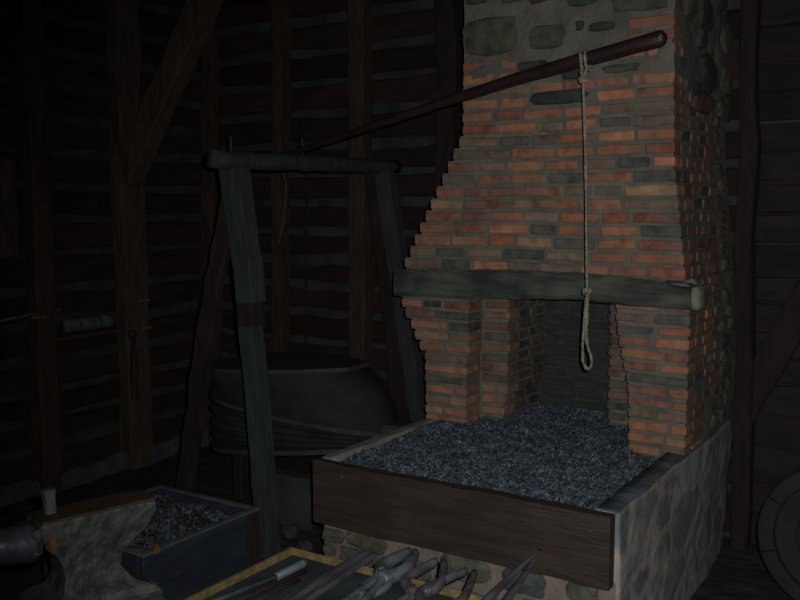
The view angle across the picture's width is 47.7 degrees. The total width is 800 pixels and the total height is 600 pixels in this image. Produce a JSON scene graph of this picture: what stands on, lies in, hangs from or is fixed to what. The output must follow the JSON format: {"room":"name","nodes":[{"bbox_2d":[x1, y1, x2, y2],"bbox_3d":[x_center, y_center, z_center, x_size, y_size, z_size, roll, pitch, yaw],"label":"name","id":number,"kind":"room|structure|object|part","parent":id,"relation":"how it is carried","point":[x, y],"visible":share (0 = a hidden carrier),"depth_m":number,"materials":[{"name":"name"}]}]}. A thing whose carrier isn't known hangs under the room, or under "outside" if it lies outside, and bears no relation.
{"room":"metal workshop","nodes":[
{"label":"metal workshop","id":0,"kind":"room"},
{"bbox_2d":[0,0,208,509],"bbox_3d":[-3.013,-0.267,4.107,0.330,3.317,6.051,4,7,33],"label":"wall","id":1,"kind":"structure","parent":0,"point":[82,220],"depth_m":5.68,"materials":[{"name":"brown wood"}]},
{"bbox_2d":[11,0,62,495],"bbox_3d":[-2.110,-0.384,5.268,0.133,3.100,0.159,4,7,33],"label":"wall post","id":2,"kind":"object","parent":1,"relation":"attached to","point":[27,29],"visible":0.97,"depth_m":5.23,"materials":[{"name":"brown wood"}]},
{"bbox_2d":[0,307,60,322],"bbox_3d":[-2.152,0.097,5.087,0.024,0.065,0.567,4,7,33],"label":"iron poker","id":3,"kind":"object","parent":2,"relation":"attached to","point":[57,309],"visible":1,"depth_m":5.15,"materials":[{"name":"black metal"}]},
{"bbox_2d":[31,315,46,319],"bbox_3d":[-2.085,0.100,5.229,0.094,0.032,0.024,2,6,20],"label":"wooden peg","id":4,"kind":"object","parent":2,"relation":"attached to","point":[35,317],"visible":0.96,"depth_m":5.22,"materials":[{"name":"brown wood"}]},
{"bbox_2d":[53,327,122,340],"bbox_3d":[-1.944,0.205,5.544,0.173,0.028,0.476,4,7,33],"label":"wall shelf","id":5,"kind":"object","parent":1,"relation":"attached to","point":[61,336],"visible":0.68,"depth_m":5.49,"materials":[{"name":"brown wood"}]},
{"bbox_2d":[59,314,114,333],"bbox_3d":[-1.922,0.145,5.570,0.105,0.105,0.346,4,7,33],"label":"bundle","id":6,"kind":"object","parent":5,"relation":"on","point":[76,324],"visible":1,"depth_m":5.52,"materials":[{"name":"grey fabric"}]},
{"bbox_2d":[105,0,153,469],"bbox_3d":[-1.747,-0.442,5.838,0.135,3.102,0.223,4,7,33],"label":"wall post","id":7,"kind":"object","parent":1,"relation":"attached to","point":[121,16],"visible":0.9,"depth_m":5.79,"materials":[{"name":"brown wood"}]},
{"bbox_2d":[128,330,138,399],"bbox_3d":[-1.709,0.415,5.810,0.043,0.454,0.078,4,7,33],"label":"tongs","id":8,"kind":"object","parent":7,"relation":"hanging from","point":[132,338],"visible":1,"depth_m":5.80,"materials":[{"name":"brown metal"}]},
{"bbox_2d":[140,298,149,301],"bbox_3d":[-1.668,0.003,5.869,0.094,0.032,0.024,2,6,20],"label":"wooden peg","id":9,"kind":"object","parent":7,"relation":"attached to","point":[143,299],"visible":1,"depth_m":5.85,"materials":[{"name":"brown wood"}]},
{"bbox_2d":[142,325,152,328],"bbox_3d":[-1.658,0.179,5.902,0.094,0.032,0.024,2,6,20],"label":"wooden peg","id":10,"kind":"object","parent":7,"relation":"attached to","point":[147,326],"visible":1,"depth_m":5.89,"materials":[{"name":"brown wood"}]},
{"bbox_2d":[113,0,223,185],"bbox_3d":[-1.389,-1.311,5.448,0.866,1.225,0.159,3,7,30],"label":"brace","id":11,"kind":"object","parent":7,"relation":"attached to","point":[181,55],"visible":1,"depth_m":5.40,"materials":[{"name":"brown wood"}]},
{"bbox_2d":[201,8,223,445],"bbox_3d":[-1.339,-0.505,6.458,0.131,3.104,0.211,4,7,33],"label":"wall post","id":12,"kind":"object","parent":1,"relation":"attached to","point":[210,91],"visible":0.46,"depth_m":6.36,"materials":[{"name":"brown wood"}]},
{"bbox_2d":[179,0,266,8],"bbox_3d":[-0.259,-1.681,2.395,6.806,0.046,6.472,4,7,33],"label":"ceiling","id":13,"kind":"structure","parent":0,"point":[227,3],"depth_m":6.23,"materials":[{"name":"brown wood"}]},
{"bbox_2d":[278,171,286,241],"bbox_3d":[-0.771,-0.629,5.936,0.075,0.499,0.010,4,7,33],"label":"cord","id":14,"kind":"object","parent":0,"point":[282,171],"visible":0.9,"depth_m":5.92,"materials":[{"name":"grey fabric"}]},
{"bbox_2d":[0,445,799,599],"bbox_3d":[-0.262,1.441,2.707,6.800,0.010,6.400,4,7,33],"label":"floor","id":15,"kind":"structure","parent":0,"point":[735,574],"depth_m":4.71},
{"bbox_2d":[16,579,165,599],"bbox_3d":[-0.961,1.181,2.825,0.544,0.480,0.551,4,7,33],"label":"tree stump","id":16,"kind":"object","parent":15,"relation":"on","point":[148,579],"visible":0.12,"depth_m":2.94,"materials":[{"name":"brown wood"}]},
{"bbox_2d":[0,489,162,599],"bbox_3d":[-1.072,0.798,2.701,0.693,0.310,0.252,-5,8,-41],"label":"anvil","id":17,"kind":"object","parent":16,"relation":"on","point":[84,542],"visible":0.99,"depth_m":2.75,"materials":[{"name":"metal"}]},
{"bbox_2d":[40,487,56,514],"bbox_3d":[-1.056,0.604,2.718,0.036,0.076,0.044,-5,8,-42],"label":"tool","id":18,"kind":"object","parent":17,"relation":"on","point":[47,494],"visible":1,"depth_m":2.71,"materials":[{"name":"grey metal"}]},
{"bbox_3d":[-0.948,0.638,2.796,0.355,0.010,0.122,-5,8,-41],"label":"plate","id":19,"kind":"part","parent":17,"relation":"part of","materials":[{"name":"metal"}]},
{"bbox_2d":[42,484,259,599],"bbox_3d":[-1.025,1.099,3.786,0.623,0.448,0.638,4,7,33],"label":"box","id":20,"kind":"object","parent":15,"relation":"on","point":[184,566],"visible":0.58,"depth_m":3.65,"materials":[{"name":"grey wood"}]},
{"bbox_3d":[-1.194,1.138,3.537,0.545,0.417,0.030,4,7,33],"label":"panel","id":21,"kind":"part","parent":20,"relation":"part of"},
{"bbox_3d":[-1.272,1.097,3.946,0.032,0.418,0.637,4,7,33],"label":"panel","id":22,"kind":"part","parent":20,"relation":"part of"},
{"bbox_2d":[127,494,229,551],"bbox_3d":[-1.030,0.930,3.772,0.553,0.114,0.587,4,7,33],"label":"coal","id":23,"kind":"object","parent":20,"relation":"in","point":[173,519],"visible":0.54,"depth_m":3.76,"materials":[{"name":"grey stone"}]},
{"bbox_3d":[-0.788,1.129,3.635,0.032,0.418,0.637,4,7,33],"label":"panel","id":24,"kind":"part","parent":20,"relation":"part of","materials":[{"name":"grey wood"}]},
{"bbox_3d":[-0.865,1.087,4.045,0.544,0.419,0.030,4,7,33],"label":"panel","id":25,"kind":"part","parent":20,"relation":"part of","materials":[{"name":"grey wood"}]},
{"bbox_2d":[175,179,229,491],"bbox_3d":[-0.994,0.295,4.597,0.503,1.908,0.065,3,7,29],"label":"support leg","id":26,"kind":"object","parent":15,"relation":"on","point":[216,280],"visible":0.7,"depth_m":4.55,"materials":[{"name":"brown wood"}]},
{"bbox_2d":[280,524,300,538],"bbox_3d":[-0.566,1.196,4.690,0.094,0.073,0.108,4,7,33],"label":"stone","id":27,"kind":"object","parent":15,"relation":"on","point":[291,531],"visible":1,"depth_m":4.66,"materials":[{"name":"grey stone"}]},
{"bbox_2d":[274,455,324,532],"bbox_3d":[-0.508,1.048,4.932,0.341,0.319,0.310,4,7,33],"label":"wooden crate","id":28,"kind":"object","parent":15,"relation":"on","point":[293,474],"visible":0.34,"depth_m":4.82,"materials":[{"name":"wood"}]},
{"bbox_3d":[-0.509,1.065,4.934,0.305,0.286,0.265,4,7,33],"label":"panel","id":29,"kind":"part","parent":28,"relation":"part of","materials":[{"name":"wood"}]},
{"bbox_2d":[296,540,313,551],"bbox_3d":[-0.469,1.220,4.479,0.085,0.064,0.089,1,6,9],"label":"stone","id":30,"kind":"object","parent":15,"relation":"on","point":[305,545],"visible":0.77,"depth_m":4.45,"materials":[{"name":"grey stone"}]},
{"bbox_2d":[210,351,411,499],"bbox_3d":[-0.399,0.763,5.262,1.642,0.818,0.740,4,7,33],"label":"bellows","id":31,"kind":"object","parent":15,"relation":"on","point":[321,403],"visible":0.77,"depth_m":5.04,"materials":[{"name":"leather"}]},
{"bbox_3d":[-0.939,1.023,5.329,0.072,0.287,0.074,4,7,33],"label":"leg","id":32,"kind":"part","parent":31,"relation":"part of","materials":[{"name":"brown wood"}]},
{"bbox_2d":[204,136,426,558],"bbox_3d":[-0.328,0.184,4.890,0.298,2.064,1.675,4,7,33],"label":"wooden frame","id":33,"kind":"object","parent":15,"relation":"on","point":[235,167],"visible":0.9,"depth_m":4.37,"materials":[{"name":"grey wood"}]},
{"bbox_3d":[-0.679,0.691,4.395,0.156,1.144,0.109,4,7,33],"label":"post","id":34,"kind":"part","parent":33,"relation":"part of","materials":[{"name":"grey wood"}]},
{"bbox_3d":[0.046,0.190,5.463,0.413,1.936,0.133,-2,6,-17],"label":"post","id":35,"kind":"part","parent":33,"relation":"part of","materials":[{"name":"grey wood"}]},
{"bbox_2d":[282,30,667,153],"bbox_3d":[0.184,-0.873,4.056,2.121,0.398,0.067,5,8,41],"label":"pole","id":36,"kind":"object","parent":33,"relation":"attached to","point":[658,38],"visible":0.96,"depth_m":3.76,"materials":[{"name":"brown wood"}]},
{"bbox_2d":[578,49,592,370],"bbox_3d":[0.730,-0.351,3.631,0.076,1.278,0.112,-2,6,-18],"label":"rope","id":37,"kind":"object","parent":36,"relation":"hanging from","point":[582,79],"visible":0.98,"depth_m":3.61,"materials":[{"name":"beige fabric"}]},
{"bbox_2d":[183,547,482,599],"bbox_3d":[-0.012,1.177,2.506,1.275,0.551,0.646,4,7,33],"label":"bench","id":38,"kind":"object","parent":15,"relation":"on","point":[318,564],"visible":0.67,"depth_m":2.84,"materials":[{"name":"brown wood"}]},
{"bbox_2d":[211,558,307,599],"bbox_3d":[-0.483,0.878,2.750,0.039,0.034,0.529,5,8,41],"label":"smith punch","id":39,"kind":"object","parent":38,"relation":"on","point":[302,563],"visible":0.99,"depth_m":2.84,"materials":[{"name":"metal"}]},
{"bbox_2d":[236,569,306,599],"bbox_3d":[-0.461,0.894,2.720,0.017,0.014,0.503,4,7,37],"label":"metal rod","id":40,"kind":"object","parent":38,"relation":"on","point":[272,585],"visible":1,"depth_m":2.80,"materials":[{"name":"metal"}]},
{"bbox_2d":[254,578,299,599],"bbox_3d":[-0.432,0.897,2.695,0.013,0.012,0.385,4,7,36],"label":"metal rod","id":41,"kind":"object","parent":38,"relation":"on","point":[289,584],"visible":1,"depth_m":2.77,"materials":[{"name":"brown metal"}]},
{"bbox_2d":[282,549,367,599],"bbox_3d":[-0.334,0.885,2.654,0.022,0.043,0.834,4,7,32],"label":"bar","id":42,"kind":"object","parent":38,"relation":"on","point":[332,572],"visible":0.92,"depth_m":2.81,"materials":[{"name":"metal"}]},
{"bbox_2d":[299,552,375,599],"bbox_3d":[-0.302,0.888,2.623,0.023,0.042,0.838,3,7,31],"label":"bar","id":43,"kind":"object","parent":38,"relation":"on","point":[351,569],"visible":1,"depth_m":2.80,"materials":[{"name":"metal"}]},
{"bbox_2d":[353,576,393,599],"bbox_3d":[-0.162,0.901,2.634,0.092,0.064,0.536,4,7,33],"label":"tongs","id":44,"kind":"object","parent":38,"relation":"on","point":[387,585],"visible":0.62,"depth_m":2.73,"materials":[{"name":"metal"}]},
{"bbox_2d":[341,547,418,599],"bbox_3d":[-0.118,0.871,2.699,0.122,0.077,0.617,4,7,33],"label":"tongs","id":45,"kind":"object","parent":38,"relation":"on","point":[383,570],"visible":0.92,"depth_m":2.80,"materials":[{"name":"metal"}]},
{"bbox_2d":[396,557,447,599],"bbox_3d":[0.007,0.890,2.649,0.143,0.076,0.581,3,6,25],"label":"tongs","id":46,"kind":"object","parent":38,"relation":"on","point":[407,587],"visible":0.91,"depth_m":2.76,"materials":[{"name":"metal"}]},
{"bbox_2d":[415,567,477,599],"bbox_3d":[0.056,0.893,2.583,0.160,0.054,0.630,4,7,33],"label":"tongs","id":47,"kind":"object","parent":38,"relation":"on","point":[420,592],"visible":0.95,"depth_m":2.74,"materials":[{"name":"metal"}]},
{"bbox_2d":[481,547,542,599],"bbox_3d":[0.323,0.866,2.656,0.111,0.084,0.607,4,7,33],"label":"tongs","id":48,"kind":"object","parent":38,"relation":"on","point":[493,593],"visible":1,"depth_m":2.71,"materials":[{"name":"metal"}]},
{"bbox_2d":[363,174,410,421],"bbox_3d":[-0.061,0.182,5.559,0.327,1.931,0.098,1,6,6],"label":"plank","id":49,"kind":"object","parent":15,"relation":"on","point":[392,350],"visible":0.44,"depth_m":5.53,"materials":[{"name":"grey wood"}]},
{"bbox_2d":[313,0,735,599],"bbox_3d":[0.630,-0.266,4.168,1.517,3.126,1.972,3,7,30],"label":"forge","id":50,"kind":"object","parent":15,"relation":"on","point":[493,281],"visible":0.94,"depth_m":3.99,"materials":[{"name":"brown brick"}]},
{"bbox_2d":[339,403,658,509],"bbox_3d":[0.587,0.650,4.082,1.164,0.068,1.446,4,7,33],"label":"coal","id":51,"kind":"object","parent":50,"relation":"in","point":[570,456],"visible":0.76,"depth_m":3.89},
{"bbox_2d":[405,0,733,284],"bbox_3d":[0.887,-0.936,4.518,1.420,1.862,1.056,4,7,33],"label":"hood","id":52,"kind":"object","parent":50,"relation":"attached to","point":[509,209],"depth_m":4.06,"materials":[{"name":"brick"}]},
{"bbox_2d":[757,469,799,599],"bbox_3d":[1.830,1.000,3.747,0.653,0.653,0.120,4,7,33],"label":"cartwheel","id":53,"kind":"object","parent":15,"relation":"on","point":[778,528],"visible":1,"depth_m":3.85,"materials":[{"name":"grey wood"}]},
{"bbox_2d":[198,0,799,542],"bbox_3d":[1.404,-0.284,4.851,6.701,3.215,0.282,4,7,33],"label":"wall","id":54,"kind":"structure","parent":0,"point":[404,31],"depth_m":5.62,"materials":[{"name":"brown wood"}]},
{"bbox_2d":[270,0,291,457],"bbox_3d":[-0.798,-0.467,6.085,0.139,3.101,0.132,4,7,33],"label":"wall post","id":55,"kind":"object","parent":54,"relation":"attached to","point":[280,9],"visible":0.73,"depth_m":6.01,"materials":[{"name":"brown wood"}]},
{"bbox_2d":[347,0,373,369],"bbox_3d":[-0.252,-0.431,5.732,0.158,3.101,0.131,4,7,33],"label":"wall post","id":56,"kind":"object","parent":54,"relation":"attached to","point":[360,12],"visible":0.67,"depth_m":5.65,"materials":[{"name":"brown wood"}]},
{"bbox_2d":[434,0,462,197],"bbox_3d":[0.302,-0.396,5.380,0.180,3.102,0.127,4,7,33],"label":"wall post","id":57,"kind":"object","parent":54,"relation":"attached to","point":[448,68],"visible":0.28,"depth_m":5.26,"materials":[{"name":"brown wood"}]},
{"bbox_2d":[732,0,760,550],"bbox_3d":[1.699,-0.300,4.440,0.148,3.102,0.134,4,7,33],"label":"wall post","id":58,"kind":"object","parent":54,"relation":"attached to","point":[745,314],"visible":0.98,"depth_m":4.41,"materials":[{"name":"brown wood"}]},
{"bbox_2d":[728,275,799,434],"bbox_3d":[1.819,0.289,4.423,0.472,0.829,0.075,4,7,33],"label":"brace","id":59,"kind":"object","parent":54,"relation":"attached to","point":[783,339],"visible":0.82,"depth_m":4.39,"materials":[{"name":"brown wood"}]}
]}

